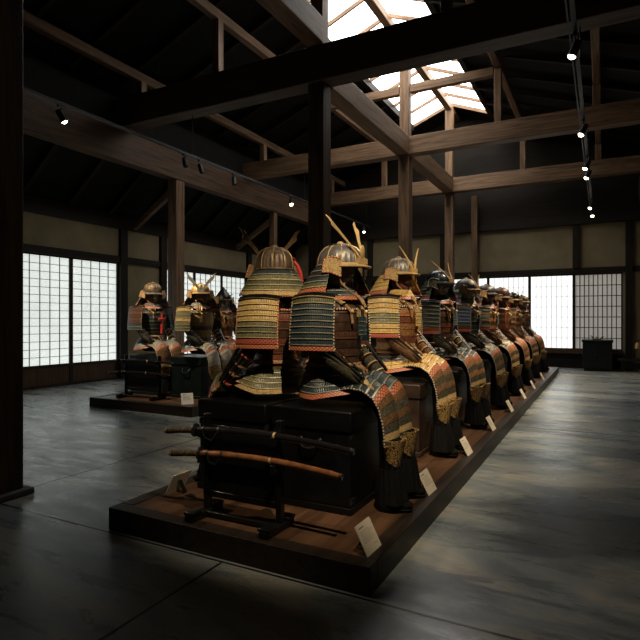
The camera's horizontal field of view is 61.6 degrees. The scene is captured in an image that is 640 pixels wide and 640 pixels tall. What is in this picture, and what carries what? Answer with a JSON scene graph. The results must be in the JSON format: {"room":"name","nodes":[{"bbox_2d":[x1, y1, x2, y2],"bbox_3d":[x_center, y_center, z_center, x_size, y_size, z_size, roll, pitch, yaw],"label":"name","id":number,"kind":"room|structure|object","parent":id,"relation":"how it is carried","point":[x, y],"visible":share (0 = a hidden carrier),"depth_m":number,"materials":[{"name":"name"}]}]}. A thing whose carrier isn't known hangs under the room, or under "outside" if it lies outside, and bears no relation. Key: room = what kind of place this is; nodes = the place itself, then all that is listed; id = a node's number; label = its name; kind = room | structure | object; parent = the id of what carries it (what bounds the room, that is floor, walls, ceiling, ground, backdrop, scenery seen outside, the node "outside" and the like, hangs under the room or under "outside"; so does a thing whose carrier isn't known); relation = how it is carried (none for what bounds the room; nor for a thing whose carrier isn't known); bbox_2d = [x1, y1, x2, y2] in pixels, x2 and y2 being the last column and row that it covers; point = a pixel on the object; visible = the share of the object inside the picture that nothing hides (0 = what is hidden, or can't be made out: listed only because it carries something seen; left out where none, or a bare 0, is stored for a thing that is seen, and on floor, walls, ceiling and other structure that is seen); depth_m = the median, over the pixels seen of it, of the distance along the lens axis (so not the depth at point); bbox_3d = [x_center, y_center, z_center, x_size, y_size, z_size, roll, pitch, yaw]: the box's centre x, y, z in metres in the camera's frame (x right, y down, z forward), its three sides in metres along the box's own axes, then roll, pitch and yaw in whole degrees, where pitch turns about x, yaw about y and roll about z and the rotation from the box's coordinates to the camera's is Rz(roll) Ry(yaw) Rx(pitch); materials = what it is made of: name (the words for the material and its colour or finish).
{"room":"historic interior","nodes":[
{"label":"historic interior","id":0,"kind":"room"},
{"bbox_2d":[23,194,295,378],"bbox_3d":[-5.036,-0.475,9.382,0.200,3.350,17.900,0,0,28],"label":"wall","id":1,"kind":"structure","parent":0,"point":[46,222],"depth_m":11.14,"materials":[{"name":"paint"}]},
{"bbox_2d":[23,251,70,389],"bbox_3d":[-4.888,-0.045,9.544,0.040,2.490,1.045,0,0,28],"label":"shoji screen","id":2,"kind":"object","parent":1,"relation":"in","point":[46,277],"depth_m":9.56,"materials":[{"name":"white"}]},
{"bbox_2d":[71,257,117,383],"bbox_3d":[-4.389,-0.045,10.490,0.040,2.490,1.095,0,0,28],"label":"shoji screen","id":3,"kind":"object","parent":1,"relation":"in","point":[94,283],"depth_m":10.47,"materials":[{"name":"white"}]},
{"bbox_2d":[119,229,127,378],"bbox_3d":[-4.039,-0.330,11.026,0.070,3.060,0.180,0,0,28],"label":"trim","id":4,"kind":"structure","parent":1,"relation":"attached to","point":[123,233],"depth_m":10.99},
{"bbox_2d":[23,243,245,277],"bbox_3d":[-4.964,-1.235,9.293,0.050,0.130,17.810,0,0,28],"label":"trim","id":5,"kind":"structure","parent":1,"relation":"attached to","point":[26,247],"depth_m":10.66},
{"bbox_2d":[159,236,166,339],"bbox_3d":[-3.512,-0.330,12.026,0.070,3.060,0.180,0,0,28],"label":"trim","id":6,"kind":"structure","parent":1,"relation":"attached to","point":[162,240],"depth_m":11.99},
{"bbox_2d":[167,268,194,354],"bbox_3d":[-3.296,-0.045,12.562,0.040,2.490,1.050,0,0,28],"label":"window","id":7,"kind":"structure","parent":1,"relation":"in","point":[188,284],"depth_m":12.80,"materials":[{"name":"white"}]},
{"bbox_2d":[195,272,221,295],"bbox_3d":[-2.807,-0.045,13.491,0.040,2.490,1.050,0,0,28],"label":"window","id":8,"kind":"structure","parent":1,"relation":"in","point":[215,284],"depth_m":13.62,"materials":[{"name":"white"}]},
{"bbox_2d":[222,275,245,338],"bbox_3d":[-2.317,-0.045,14.420,0.040,2.490,1.050,0,0,28],"label":"window","id":9,"kind":"structure","parent":1,"relation":"in","point":[233,285],"depth_m":14.47,"materials":[{"name":"white"}]},
{"bbox_2d":[246,253,251,281],"bbox_3d":[-1.973,-0.330,14.945,0.070,3.060,0.180,0,0,28],"label":"trim","id":10,"kind":"structure","parent":1,"relation":"attached to","point":[248,255],"depth_m":14.88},
{"bbox_2d":[0,358,639,639],"bbox_3d":[-0.166,1.300,6.814,11.450,0.200,18.500,0,0,28],"label":"floor","id":11,"kind":"structure","parent":0,"point":[541,541],"depth_m":2.80,"materials":[{"name":"concrete"}]},
{"bbox_2d":[0,0,33,502],"bbox_3d":[-2.203,-1.305,3.648,0.340,5.010,0.340,0,0,28],"label":"wooden post","id":12,"kind":"object","parent":11,"relation":"on","point":[12,487],"visible":1,"depth_m":3.62,"materials":[{"name":"wood"}]},
{"bbox_2d":[168,180,183,353],"bbox_3d":[-2.857,-0.775,10.663,0.330,3.950,0.330,0,0,28],"label":"wooden post","id":13,"kind":"object","parent":11,"relation":"on","point":[175,187],"visible":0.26,"depth_m":10.57,"materials":[{"name":"wood"}]},
{"bbox_2d":[132,190,167,229],"bbox_3d":[-3.423,-2.235,10.961,1.074,0.723,0.102,0,0,28],"label":"brace","id":14,"kind":"object","parent":13,"relation":"attached to","point":[163,199],"visible":0.79,"depth_m":10.93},
{"bbox_2d":[89,391,292,417],"bbox_3d":[-1.713,1.135,8.308,1.840,0.130,2.900,0,0,28],"label":"display platform","id":15,"kind":"object","parent":11,"relation":"on","point":[172,406],"visible":0.47,"depth_m":7.07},
{"bbox_2d":[116,354,165,400],"bbox_3d":[-2.454,0.775,7.353,0.688,0.590,0.260,0,0,28],"label":"rack","id":16,"kind":"object","parent":15,"relation":"on","point":[142,382],"visible":0.98,"depth_m":7.36,"materials":[{"name":"black paint"}]},
{"bbox_2d":[108,370,170,376],"bbox_3d":[-2.485,0.737,7.353,1.157,0.085,0.074,0,0,28],"label":"sword","id":17,"kind":"object","parent":16,"relation":"attached to","point":[118,371],"visible":0.97,"depth_m":7.36,"materials":[{"name":"wood"}]},
{"bbox_2d":[107,358,173,364],"bbox_3d":[-2.472,0.577,7.346,1.227,0.085,0.074,0,0,28],"label":"sword","id":18,"kind":"object","parent":16,"relation":"attached to","point":[118,360],"visible":1,"depth_m":7.34,"materials":[{"name":"wood"}]},
{"bbox_2d":[129,353,171,394],"bbox_3d":[-2.423,0.787,7.970,0.600,0.565,0.555,0,0,28],"label":"chest","id":19,"kind":"object","parent":15,"relation":"on","point":[149,356],"visible":0.09,"depth_m":7.80,"materials":[{"name":"wood"}]},
{"bbox_2d":[127,282,183,395],"bbox_3d":[-2.360,0.253,7.875,0.813,1.634,0.676,0,0,33],"label":"suit","id":20,"kind":"object","parent":19,"relation":"on","point":[150,323],"visible":0.84,"depth_m":7.79,"materials":[{"name":"leather"}]},
{"bbox_2d":[181,393,193,404],"bbox_3d":[-1.695,1.003,6.850,0.150,0.138,0.089,0,0,-22],"label":"label card","id":21,"kind":"object","parent":15,"relation":"on","point":[186,398],"visible":1,"depth_m":6.84,"materials":[{"name":"grey"}]},
{"bbox_2d":[170,354,222,398],"bbox_3d":[-1.724,0.787,7.579,0.560,0.565,0.555,0,0,28],"label":"chest","id":22,"kind":"object","parent":15,"relation":"on","point":[190,373],"visible":0.66,"depth_m":7.35,"materials":[{"name":"wood"}]},
{"bbox_2d":[175,272,231,393],"bbox_3d":[-1.554,0.209,7.428,0.799,1.722,0.670,0,0,33],"label":"suit","id":23,"kind":"object","parent":22,"relation":"on","point":[199,324],"visible":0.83,"depth_m":7.34,"materials":[{"name":"leather"}]},
{"bbox_3d":[-1.588,0.787,8.694,0.520,0.565,0.555,0,0,28],"label":"chest","id":24,"kind":"object","parent":15,"relation":"on","visible":0},
{"bbox_2d":[212,287,250,364],"bbox_3d":[-1.460,0.271,8.597,0.788,1.599,0.649,0,0,38],"label":"suit","id":25,"kind":"object","parent":24,"relation":"on","point":[228,310],"visible":0.4,"depth_m":8.57,"materials":[{"name":"metal"}]},
{"bbox_2d":[269,212,276,246],"bbox_3d":[-1.201,-0.775,13.803,0.250,3.950,0.250,0,0,28],"label":"wooden post","id":26,"kind":"object","parent":11,"relation":"on","point":[272,216],"visible":0.19,"depth_m":13.75,"materials":[{"name":"wood"}]},
{"bbox_2d":[235,219,268,249],"bbox_3d":[-1.747,-2.236,14.091,1.117,0.723,0.102,0,0,28],"label":"brace","id":27,"kind":"object","parent":26,"relation":"attached to","point":[265,224],"visible":0.82,"depth_m":14.03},
{"bbox_2d":[0,386,638,639],"bbox_3d":[-0.166,1.199,6.814,10.850,0.002,17.900,0,0,28],"label":"joint","id":28,"kind":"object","parent":11,"relation":"in","point":[220,561],"depth_m":2.48,"materials":[{"name":"black paint"}]},
{"bbox_2d":[308,81,330,372],"bbox_3d":[-0.006,-1.058,7.600,0.340,4.515,0.340,0,0,28],"label":"wooden post","id":29,"kind":"object","parent":11,"relation":"on","point":[319,93],"visible":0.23,"depth_m":7.50,"materials":[{"name":"wood"}]},
{"bbox_2d":[114,0,639,130],"bbox_3d":[0.193,-3.567,7.495,8.850,0.506,0.307,0,0,28],"label":"cross beam","id":30,"kind":"structure","parent":29,"relation":"on","point":[483,26],"depth_m":7.06,"materials":[{"name":"wood"}]},
{"bbox_2d":[136,81,146,93],"bbox_3d":[-3.058,-3.941,9.209,0.130,0.241,0.130,0,0,28],"label":"strut","id":31,"kind":"object","parent":30,"relation":"on","point":[141,87],"visible":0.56,"depth_m":9.16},
{"bbox_2d":[212,18,222,72],"bbox_3d":[-1.607,-4.260,8.444,0.130,0.879,0.130,0,0,28],"label":"strut","id":32,"kind":"object","parent":30,"relation":"on","point":[217,24],"visible":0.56,"depth_m":8.39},
{"bbox_2d":[256,0,322,46],"bbox_3d":[-2.289,-4.007,3.270,0.268,0.365,9.550,0,0,28],"label":"girder","id":33,"kind":"object","parent":30,"relation":"on","point":[299,17],"visible":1,"depth_m":6.96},
{"bbox_2d":[311,0,327,46],"bbox_3d":[-0.006,-4.640,7.600,0.190,1.640,0.190,0,0,28],"label":"post","id":34,"kind":"object","parent":30,"relation":"on","point":[321,6],"visible":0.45,"depth_m":7.53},
{"bbox_2d":[564,0,592,207],"bbox_3d":[3.326,-3.006,6.838,0.075,0.728,14.000,0,0,28],"label":"track","id":35,"kind":"object","parent":30,"relation":"hanging from","point":[571,2],"visible":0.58,"depth_m":6.03,"materials":[{"name":"metal"}]},
{"bbox_2d":[567,32,581,59],"bbox_3d":[2.357,-2.530,4.975,0.128,0.224,0.100,0,0,28],"label":"track spotlight","id":36,"kind":"object","parent":35,"relation":"attached to","point":[574,49],"visible":1,"depth_m":4.94,"materials":[{"name":"paint"}]},
{"bbox_2d":[578,119,587,136],"bbox_3d":[3.474,-2.531,7.094,0.130,0.222,0.109,0,0,28],"label":"track spotlight","id":37,"kind":"object","parent":35,"relation":"attached to","point":[584,127],"visible":1,"depth_m":7.07,"materials":[{"name":"paint"}]},
{"bbox_2d":[582,156,590,169],"bbox_3d":[4.314,-2.531,8.690,0.135,0.221,0.098,0,0,-20],"label":"track spotlight","id":38,"kind":"object","parent":35,"relation":"attached to","point":[587,163],"visible":1,"depth_m":8.66,"materials":[{"name":"paint"}]},
{"bbox_2d":[584,167,591,179],"bbox_3d":[4.617,-2.531,9.264,0.132,0.222,0.098,0,0,-21],"label":"track spotlight","id":39,"kind":"object","parent":35,"relation":"attached to","point":[588,173],"visible":0.98,"depth_m":9.23,"materials":[{"name":"paint"}]},
{"bbox_3d":[3.046,-3.941,5.991,0.130,0.241,0.130,0,0,28],"label":"strut","id":40,"kind":"object","parent":30,"relation":"on","visible":0},
{"bbox_2d":[590,28,600,143],"bbox_3d":[2.687,-4.135,5.310,0.123,0.152,17.800,0,0,28],"label":"post","id":41,"kind":"object","parent":40,"relation":"on","point":[594,33],"visible":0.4,"depth_m":8.37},
{"bbox_2d":[109,367,558,596],"bbox_3d":[2.103,1.135,7.624,1.610,0.130,11.150,0,0,28],"label":"display platform","id":42,"kind":"object","parent":11,"relation":"on","point":[319,547],"visible":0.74,"depth_m":2.86,"materials":[{"name":"wood"}]},
{"bbox_2d":[165,469,191,494],"bbox_3d":[-0.872,1.009,3.342,0.091,0.126,0.165,0,0,28],"label":"label card","id":43,"kind":"object","parent":42,"relation":"on","point":[178,481],"visible":1,"depth_m":3.33,"materials":[{"name":"grey"}]},
{"bbox_2d":[184,412,294,539],"bbox_3d":[-0.426,0.792,2.836,0.538,0.555,0.260,0,0,28],"label":"rack","id":44,"kind":"object","parent":42,"relation":"on","point":[249,482],"visible":0.96,"depth_m":2.84,"materials":[{"name":"black paint"}]},
{"bbox_2d":[168,446,343,479],"bbox_3d":[-0.371,0.734,2.790,1.083,0.082,0.074,0,0,28],"label":"sword","id":45,"kind":"object","parent":44,"relation":"attached to","point":[207,453],"visible":0.96,"depth_m":2.76,"materials":[{"name":"wood"}]},
{"bbox_2d":[164,423,354,455],"bbox_3d":[-0.360,0.608,2.784,1.178,0.081,0.074,0,0,28],"label":"sword","id":46,"kind":"object","parent":44,"relation":"attached to","point":[192,429],"visible":0.97,"depth_m":2.76,"materials":[{"name":"metal"}]},
{"bbox_2d":[197,392,301,487],"bbox_3d":[-0.438,0.787,3.532,0.520,0.565,0.555,0,0,28],"label":"chest","id":47,"kind":"object","parent":42,"relation":"on","point":[237,409],"visible":0.33,"depth_m":3.34,"materials":[{"name":"wood"}]},
{"bbox_2d":[197,227,304,476],"bbox_3d":[-0.430,0.215,3.651,0.773,1.709,0.650,0,0,24],"label":"suit","id":48,"kind":"object","parent":47,"relation":"on","point":[265,301],"visible":0.7,"depth_m":3.41,"materials":[{"name":"metal"}]},
{"bbox_2d":[272,398,378,515],"bbox_3d":[0.057,0.787,3.271,0.520,0.565,0.555,0,0,28],"label":"chest","id":49,"kind":"object","parent":42,"relation":"on","point":[350,424],"visible":0.66,"depth_m":3.06,"materials":[{"name":"wood"}]},
{"bbox_2d":[289,214,425,511],"bbox_3d":[0.222,0.219,3.280,0.788,1.702,0.650,0,0,26],"label":"suit","id":50,"kind":"object","parent":49,"relation":"on","point":[330,318],"visible":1,"depth_m":3.15,"materials":[{"name":"metal"}]},
{"bbox_2d":[293,296,375,393],"bbox_3d":[0.130,0.297,5.030,0.788,1.546,0.649,0,0,32],"label":"suit","id":51,"kind":"object","parent":42,"relation":"on","point":[304,365],"visible":0.02,"depth_m":4.96,"materials":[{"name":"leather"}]},
{"bbox_2d":[354,517,381,556],"bbox_3d":[0.216,1.009,2.511,0.091,0.126,0.155,0,0,30],"label":"label card","id":52,"kind":"object","parent":42,"relation":"on","point":[368,537],"visible":1,"depth_m":2.50,"materials":[{"name":"grey"}]},
{"bbox_2d":[368,338,376,354],"bbox_3d":[0.752,0.297,6.211,0.788,1.546,0.649,0,0,26],"label":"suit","id":53,"kind":"object","parent":42,"relation":"on","point":[373,344],"visible":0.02,"depth_m":6.00,"materials":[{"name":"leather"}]},
{"bbox_2d":[395,377,432,456],"bbox_3d":[0.666,0.787,4.521,0.520,0.565,0.555,0,0,28],"label":"chest","id":54,"kind":"object","parent":42,"relation":"on","point":[418,390],"visible":0.27,"depth_m":4.27,"materials":[{"name":"wood"}]},
{"bbox_2d":[367,246,463,456],"bbox_3d":[0.783,0.231,4.493,0.819,1.678,0.676,0,0,28],"label":"suit","id":55,"kind":"object","parent":54,"relation":"on","point":[395,313],"visible":0.96,"depth_m":4.34,"materials":[{"name":"leather"}]},
{"bbox_2d":[419,468,436,495],"bbox_3d":[0.663,1.009,3.360,0.091,0.126,0.155,0,0,30],"label":"label card","id":56,"kind":"object","parent":42,"relation":"on","point":[425,476],"visible":0.99,"depth_m":3.35,"materials":[{"name":"grey"}]},
{"bbox_2d":[408,367,466,425],"bbox_3d":[1.253,0.787,5.636,0.520,0.565,0.555,0,0,28],"label":"chest","id":57,"kind":"object","parent":42,"relation":"on","point":[459,375],"visible":0.04,"depth_m":5.45,"materials":[{"name":"wood"}]},
{"bbox_2d":[416,261,493,428],"bbox_3d":[1.367,0.228,5.601,0.819,1.684,0.676,0,0,31],"label":"suit","id":58,"kind":"object","parent":57,"relation":"on","point":[439,308],"visible":0.84,"depth_m":5.45,"materials":[{"name":"metal"}]},
{"bbox_2d":[459,436,472,455],"bbox_3d":[1.162,1.009,4.306,0.091,0.126,0.155,0,0,30],"label":"label card","id":59,"kind":"object","parent":42,"relation":"on","point":[464,442],"visible":1,"depth_m":4.30,"materials":[{"name":"grey"}]},
{"bbox_2d":[449,359,491,404],"bbox_3d":[1.850,0.787,6.768,0.520,0.565,0.555,0,0,28],"label":"chest","id":60,"kind":"object","parent":42,"relation":"on","point":[487,365],"visible":0.07,"depth_m":6.71,"materials":[{"name":"wood"}]},
{"bbox_2d":[453,274,512,408],"bbox_3d":[1.970,0.249,6.745,0.819,1.642,0.675,0,0,26],"label":"suit","id":61,"kind":"object","parent":60,"relation":"on","point":[466,290],"visible":0.8,"depth_m":6.52,"materials":[{"name":"leather"}]},
{"bbox_2d":[485,415,495,430],"bbox_3d":[1.661,1.009,5.253,0.091,0.126,0.155,0,0,30],"label":"label card","id":62,"kind":"object","parent":42,"relation":"on","point":[489,420],"visible":1,"depth_m":5.24,"materials":[{"name":"grey"}]},
{"bbox_2d":[480,354,507,387],"bbox_3d":[2.457,0.787,7.918,0.520,0.565,0.555,0,0,28],"label":"chest","id":63,"kind":"object","parent":42,"relation":"on","point":[504,355],"visible":0.04,"depth_m":7.77,"materials":[{"name":"wood"}]},
{"bbox_2d":[477,284,525,395],"bbox_3d":[2.574,0.266,7.890,0.819,1.608,0.675,0,0,28],"label":"suit","id":64,"kind":"object","parent":63,"relation":"on","point":[486,296],"visible":0.74,"depth_m":7.66,"materials":[{"name":"leather"}]},
{"bbox_2d":[398,154,411,261],"bbox_3d":[1.734,-1.060,10.899,0.325,4.520,0.325,0,0,28],"label":"wooden post","id":65,"kind":"object","parent":11,"relation":"on","point":[404,161],"visible":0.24,"depth_m":10.80,"materials":[{"name":"wood"}]},
{"bbox_2d":[243,98,639,179],"bbox_3d":[1.933,-3.498,10.795,8.850,0.365,0.246,0,0,28],"label":"cross beam","id":66,"kind":"structure","parent":65,"relation":"on","point":[626,112],"depth_m":10.17,"materials":[{"name":"wood"}]},
{"bbox_2d":[260,145,266,160],"bbox_3d":[-1.318,-3.871,12.509,0.130,0.381,0.130,0,0,28],"label":"strut","id":67,"kind":"object","parent":66,"relation":"on","point":[263,148],"visible":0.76,"depth_m":12.46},
{"bbox_2d":[331,83,408,155],"bbox_3d":[0.871,-3.488,9.263,0.266,0.364,3.420,0,0,28],"label":"girder","id":68,"kind":"object","parent":66,"relation":"attached to","point":[349,99],"visible":0.71,"depth_m":9.00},
{"bbox_2d":[400,70,410,135],"bbox_3d":[1.734,-4.570,10.899,0.190,1.780,0.190,0,0,28],"label":"post","id":69,"kind":"object","parent":66,"relation":"on","point":[405,76],"visible":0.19,"depth_m":10.82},
{"bbox_2d":[331,87,399,110],"bbox_3d":[0.920,-4.659,11.329,1.620,0.172,0.124,0,0,28],"label":"beam","id":70,"kind":"structure","parent":69,"relation":"attached to","point":[390,93],"depth_m":11.08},
{"bbox_2d":[410,67,493,93],"bbox_3d":[2.547,-4.660,10.470,1.620,0.170,0.119,0,0,28],"label":"beam","id":71,"kind":"structure","parent":69,"relation":"attached to","point":[486,73],"depth_m":10.40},
{"bbox_2d":[494,67,501,121],"bbox_3d":[3.335,-4.190,10.055,0.130,1.019,0.130,0,0,28],"label":"strut","id":72,"kind":"object","parent":66,"relation":"on","point":[497,71],"visible":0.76,"depth_m":10.00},
{"bbox_2d":[592,83,600,105],"bbox_3d":[4.785,-3.871,9.290,0.130,0.381,0.130,0,0,28],"label":"strut","id":73,"kind":"object","parent":66,"relation":"on","point":[596,88],"visible":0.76,"depth_m":9.23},
{"bbox_2d":[445,192,454,287],"bbox_3d":[3.389,-1.060,14.040,0.310,4.520,0.310,0,0,28],"label":"wooden post","id":74,"kind":"object","parent":11,"relation":"on","point":[449,196],"visible":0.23,"depth_m":13.96,"materials":[{"name":"wood"}]},
{"bbox_2d":[331,155,639,206],"bbox_3d":[3.588,-3.497,13.935,8.850,0.365,0.247,0,0,28],"label":"cross beam","id":75,"kind":"structure","parent":74,"relation":"on","point":[625,165],"depth_m":13.27,"materials":[{"name":"wood"}]},
{"bbox_2d":[382,161,386,185],"bbox_3d":[1.788,-4.190,14.884,0.130,1.019,0.130,0,0,28],"label":"strut","id":76,"kind":"object","parent":75,"relation":"on","point":[384,164],"visible":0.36,"depth_m":14.83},
{"bbox_2d":[412,155,452,192],"bbox_3d":[2.561,-3.489,12.470,0.264,0.363,3.270,0,0,28],"label":"girder","id":77,"kind":"object","parent":75,"relation":"attached to","point":[425,165],"visible":0.67,"depth_m":12.40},
{"bbox_2d":[445,110,453,177],"bbox_3d":[3.389,-4.570,14.040,0.190,1.780,0.190,0,0,28],"label":"post","id":78,"kind":"object","parent":75,"relation":"on","point":[449,114],"visible":0.47,"depth_m":13.96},
{"bbox_2d":[520,140,525,168],"bbox_3d":[4.990,-4.190,13.196,0.130,1.019,0.130,0,0,28],"label":"strut","id":79,"kind":"object","parent":75,"relation":"on","point":[522,143],"visible":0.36,"depth_m":13.13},
{"bbox_2d":[595,144,600,159],"bbox_3d":[6.441,-3.871,12.431,0.130,0.381,0.130,0,0,28],"label":"strut","id":80,"kind":"object","parent":75,"relation":"on","point":[597,146],"visible":0.8,"depth_m":12.38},
{"bbox_2d":[471,196,477,284],"bbox_3d":[4.129,-1.050,14.328,0.160,4.500,0.160,0,0,28],"label":"wooden post","id":81,"kind":"object","parent":11,"relation":"on","point":[474,199],"visible":0.49,"depth_m":14.26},
{"bbox_2d":[582,339,612,371],"bbox_3d":[6.597,0.835,12.770,0.660,0.730,0.614,0,0,28],"label":"base cabinet","id":82,"kind":"object","parent":11,"relation":"on","point":[597,354],"visible":0.99,"depth_m":12.53,"materials":[{"name":"paint"}]},
{"bbox_2d":[617,358,639,371],"bbox_3d":[7.553,1.055,12.353,1.240,0.290,0.400,0,0,28],"label":"bench","id":83,"kind":"object","parent":11,"relation":"on","point":[623,365],"visible":1,"depth_m":12.45,"materials":[{"name":"black paint"}]},
{"bbox_2d":[631,340,639,359],"bbox_3d":[7.335,0.688,12.412,0.240,0.445,0.114,0,0,28],"label":"brass bell","id":84,"kind":"object","parent":83,"relation":"on","point":[637,345],"visible":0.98,"depth_m":12.39,"materials":[{"name":"metal"}]},
{"bbox_2d":[23,0,639,252],"bbox_3d":[-0.143,-3.900,6.858,11.150,3.660,18.000,0,0,28],"label":"ceiling","id":85,"kind":"structure","parent":0,"point":[169,42],"depth_m":9.62,"materials":[{"name":"wood"}]},
{"bbox_2d":[23,91,307,224],"bbox_3d":[-3.883,-3.031,8.717,0.226,0.557,17.700,0,0,28],"label":"beam","id":86,"kind":"structure","parent":85,"relation":"attached to","point":[81,133],"depth_m":9.72,"materials":[{"name":"wood"}]},
{"bbox_2d":[23,86,370,227],"bbox_3d":[-1.760,-3.006,9.350,0.075,0.728,13.700,0,0,28],"label":"track","id":87,"kind":"object","parent":86,"relation":"hanging from","point":[25,89],"visible":0.82,"depth_m":8.20,"materials":[{"name":"metal"}]},
{"bbox_2d":[55,104,67,123],"bbox_3d":[-3.182,-2.532,6.611,0.142,0.219,0.088,0,0,-36],"label":"track spotlight","id":88,"kind":"object","parent":87,"relation":"attached to","point":[61,116],"visible":1,"depth_m":6.59,"materials":[{"name":"paint"}]},
{"bbox_2d":[182,153,187,167],"bbox_3d":[-2.151,-2.530,8.560,0.121,0.224,0.103,0,0,28],"label":"track spotlight","id":89,"kind":"object","parent":87,"relation":"attached to","point":[184,160],"visible":1,"depth_m":8.53,"materials":[{"name":"paint"}]},
{"bbox_2d":[197,160,203,173],"bbox_3d":[-1.972,-2.529,8.898,0.114,0.226,0.094,0,0,-24],"label":"track spotlight","id":90,"kind":"object","parent":87,"relation":"attached to","point":[200,167],"visible":1,"depth_m":8.87,"materials":[{"name":"paint"}]},
{"bbox_2d":[23,9,345,186],"bbox_3d":[-3.417,-4.135,8.528,0.124,0.152,17.800,0,0,28],"label":"purlin","id":91,"kind":"object","parent":85,"relation":"attached to","point":[30,20],"visible":0.73,"depth_m":8.67,"materials":[{"name":"wood"}]},
{"bbox_2d":[187,0,377,141],"bbox_3d":[-1.966,-4.773,7.763,0.123,0.152,17.800,0,0,28],"label":"purlin","id":92,"kind":"object","parent":85,"relation":"attached to","point":[204,6],"visible":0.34,"depth_m":8.97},
{"bbox_2d":[308,0,492,131],"bbox_3d":[1.803,-5.435,11.032,2.200,0.610,7.040,0,0,28],"label":"window","id":93,"kind":"structure","parent":85,"relation":"attached to","point":[346,18],"depth_m":11.66,"materials":[{"name":"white glass"}]},
{"bbox_2d":[364,0,459,121],"bbox_3d":[-0.365,-5.539,6.919,0.154,0.162,17.800,0,0,28],"label":"ridge beam","id":94,"kind":"structure","parent":85,"relation":"attached to","point":[375,6],"depth_m":11.78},
{"bbox_2d":[465,0,522,117],"bbox_3d":[1.236,-4.773,6.075,0.124,0.152,17.800,0,0,28],"label":"purlin","id":95,"kind":"object","parent":85,"relation":"attached to","point":[494,56],"visible":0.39,"depth_m":10.76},
{"bbox_2d":[295,115,639,369],"bbox_3d":[4.045,-2.255,14.802,11.170,6.910,0.160,0,0,28],"label":"wall","id":96,"kind":"structure","parent":0,"point":[600,244],"depth_m":14.14,"materials":[{"name":"paint"}]},
{"bbox_2d":[367,240,372,275],"bbox_3d":[1.494,-1.840,16.000,0.150,1.080,0.100,0,0,28],"label":"trim","id":97,"kind":"structure","parent":96,"relation":"attached to","point":[369,242],"depth_m":15.95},
{"bbox_2d":[367,281,372,348],"bbox_3d":[1.494,0.020,15.999,0.150,2.360,0.099,0,0,28],"label":"trim","id":98,"kind":"structure","parent":96,"relation":"attached to","point":[369,283],"depth_m":15.95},
{"bbox_2d":[440,234,444,270],"bbox_3d":[3.432,-0.590,14.978,0.150,3.580,0.100,0,0,28],"label":"trim","id":99,"kind":"structure","parent":96,"relation":"attached to","point":[442,236],"depth_m":14.94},
{"bbox_2d":[300,209,639,244],"bbox_3d":[3.975,-2.500,14.669,10.850,0.240,0.140,0,0,28],"label":"trim","id":100,"kind":"structure","parent":96,"relation":"attached to","point":[614,216],"depth_m":14.07,"materials":[{"name":"wood"}]},
{"bbox_2d":[303,265,639,282],"bbox_3d":[4.036,-1.230,14.688,10.760,0.140,0.050,0,0,28],"label":"trim","id":101,"kind":"structure","parent":96,"relation":"attached to","point":[636,268],"depth_m":13.80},
{"bbox_2d":[455,277,487,285],"bbox_3d":[4.042,0.020,14.741,1.120,2.360,0.040,0,0,28],"label":"window","id":102,"kind":"structure","parent":96,"relation":"in","point":[482,280],"depth_m":14.57,"materials":[{"name":"white"}]},
{"bbox_2d":[488,275,528,310],"bbox_3d":[4.999,0.020,14.237,1.045,2.360,0.040,0,0,28],"label":"window","id":103,"kind":"structure","parent":96,"relation":"in","point":[515,284],"depth_m":14.18,"materials":[{"name":"white"}]},
{"bbox_2d":[529,274,573,348],"bbox_3d":[5.924,0.020,13.749,1.045,2.360,0.040,0,0,28],"label":"window","id":104,"kind":"structure","parent":96,"relation":"in","point":[551,297],"depth_m":13.74,"materials":[{"name":"white"}]},
{"bbox_2d":[573,224,578,267],"bbox_3d":[6.395,-1.840,13.416,0.150,1.080,0.100,0,0,28],"label":"trim","id":105,"kind":"structure","parent":96,"relation":"attached to","point":[576,226],"depth_m":13.37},
{"bbox_2d":[547,359,620,369],"bbox_3d":[5.427,1.100,13.960,4.260,0.200,0.040,0,0,28],"label":"trim","id":106,"kind":"structure","parent":96,"relation":"attached to","point":[616,365],"depth_m":13.48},
{"bbox_2d":[545,349,622,354],"bbox_3d":[5.423,0.790,13.951,4.260,0.100,0.060,0,0,28],"label":"trim","id":107,"kind":"structure","parent":96,"relation":"attached to","point":[571,351],"depth_m":13.46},
{"bbox_2d":[574,272,622,350],"bbox_3d":[6.859,0.020,13.256,1.070,2.360,0.040,0,0,28],"label":"window","id":108,"kind":"structure","parent":96,"relation":"in","point":[598,297],"depth_m":13.25,"materials":[{"name":"white"}]},
{"bbox_2d":[625,220,632,369],"bbox_3d":[7.412,-0.590,12.880,0.150,3.580,0.100,0,0,28],"label":"trim","id":109,"kind":"structure","parent":96,"relation":"attached to","point":[628,224],"depth_m":12.83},
{"bbox_3d":[3.063,0.787,9.068,0.520,0.565,0.555,0,0,28],"label":"chest","id":110,"kind":"object","parent":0,"visible":0},
{"bbox_2d":[495,287,535,385],"bbox_3d":[3.184,0.253,9.047,0.819,1.634,0.675,0,0,25],"label":"suit","id":111,"kind":"object","parent":110,"relation":"on","point":[505,317],"visible":0.64,"depth_m":8.80,"materials":[{"name":"leather"}]},
{"bbox_3d":[3.678,0.787,10.236,0.520,0.565,0.555,0,0,28],"label":"chest","id":112,"kind":"object","parent":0,"visible":0},
{"bbox_2d":[508,291,543,377],"bbox_3d":[3.793,0.259,10.203,0.819,1.623,0.675,0,0,30],"label":"suit","id":113,"kind":"object","parent":112,"relation":"on","point":[517,319],"visible":0.69,"depth_m":9.97,"materials":[{"name":"leather"}]},
{"bbox_3d":[4.285,0.787,11.386,0.520,0.565,0.555,0,0,28],"label":"chest","id":114,"kind":"object","parent":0,"visible":0},
{"bbox_2d":[520,295,549,371],"bbox_3d":[4.402,0.266,11.358,0.819,1.608,0.675,0,0,28],"label":"suit","id":115,"kind":"object","parent":114,"relation":"on","point":[525,301],"visible":0.62,"depth_m":11.12,"materials":[{"name":"leather"}]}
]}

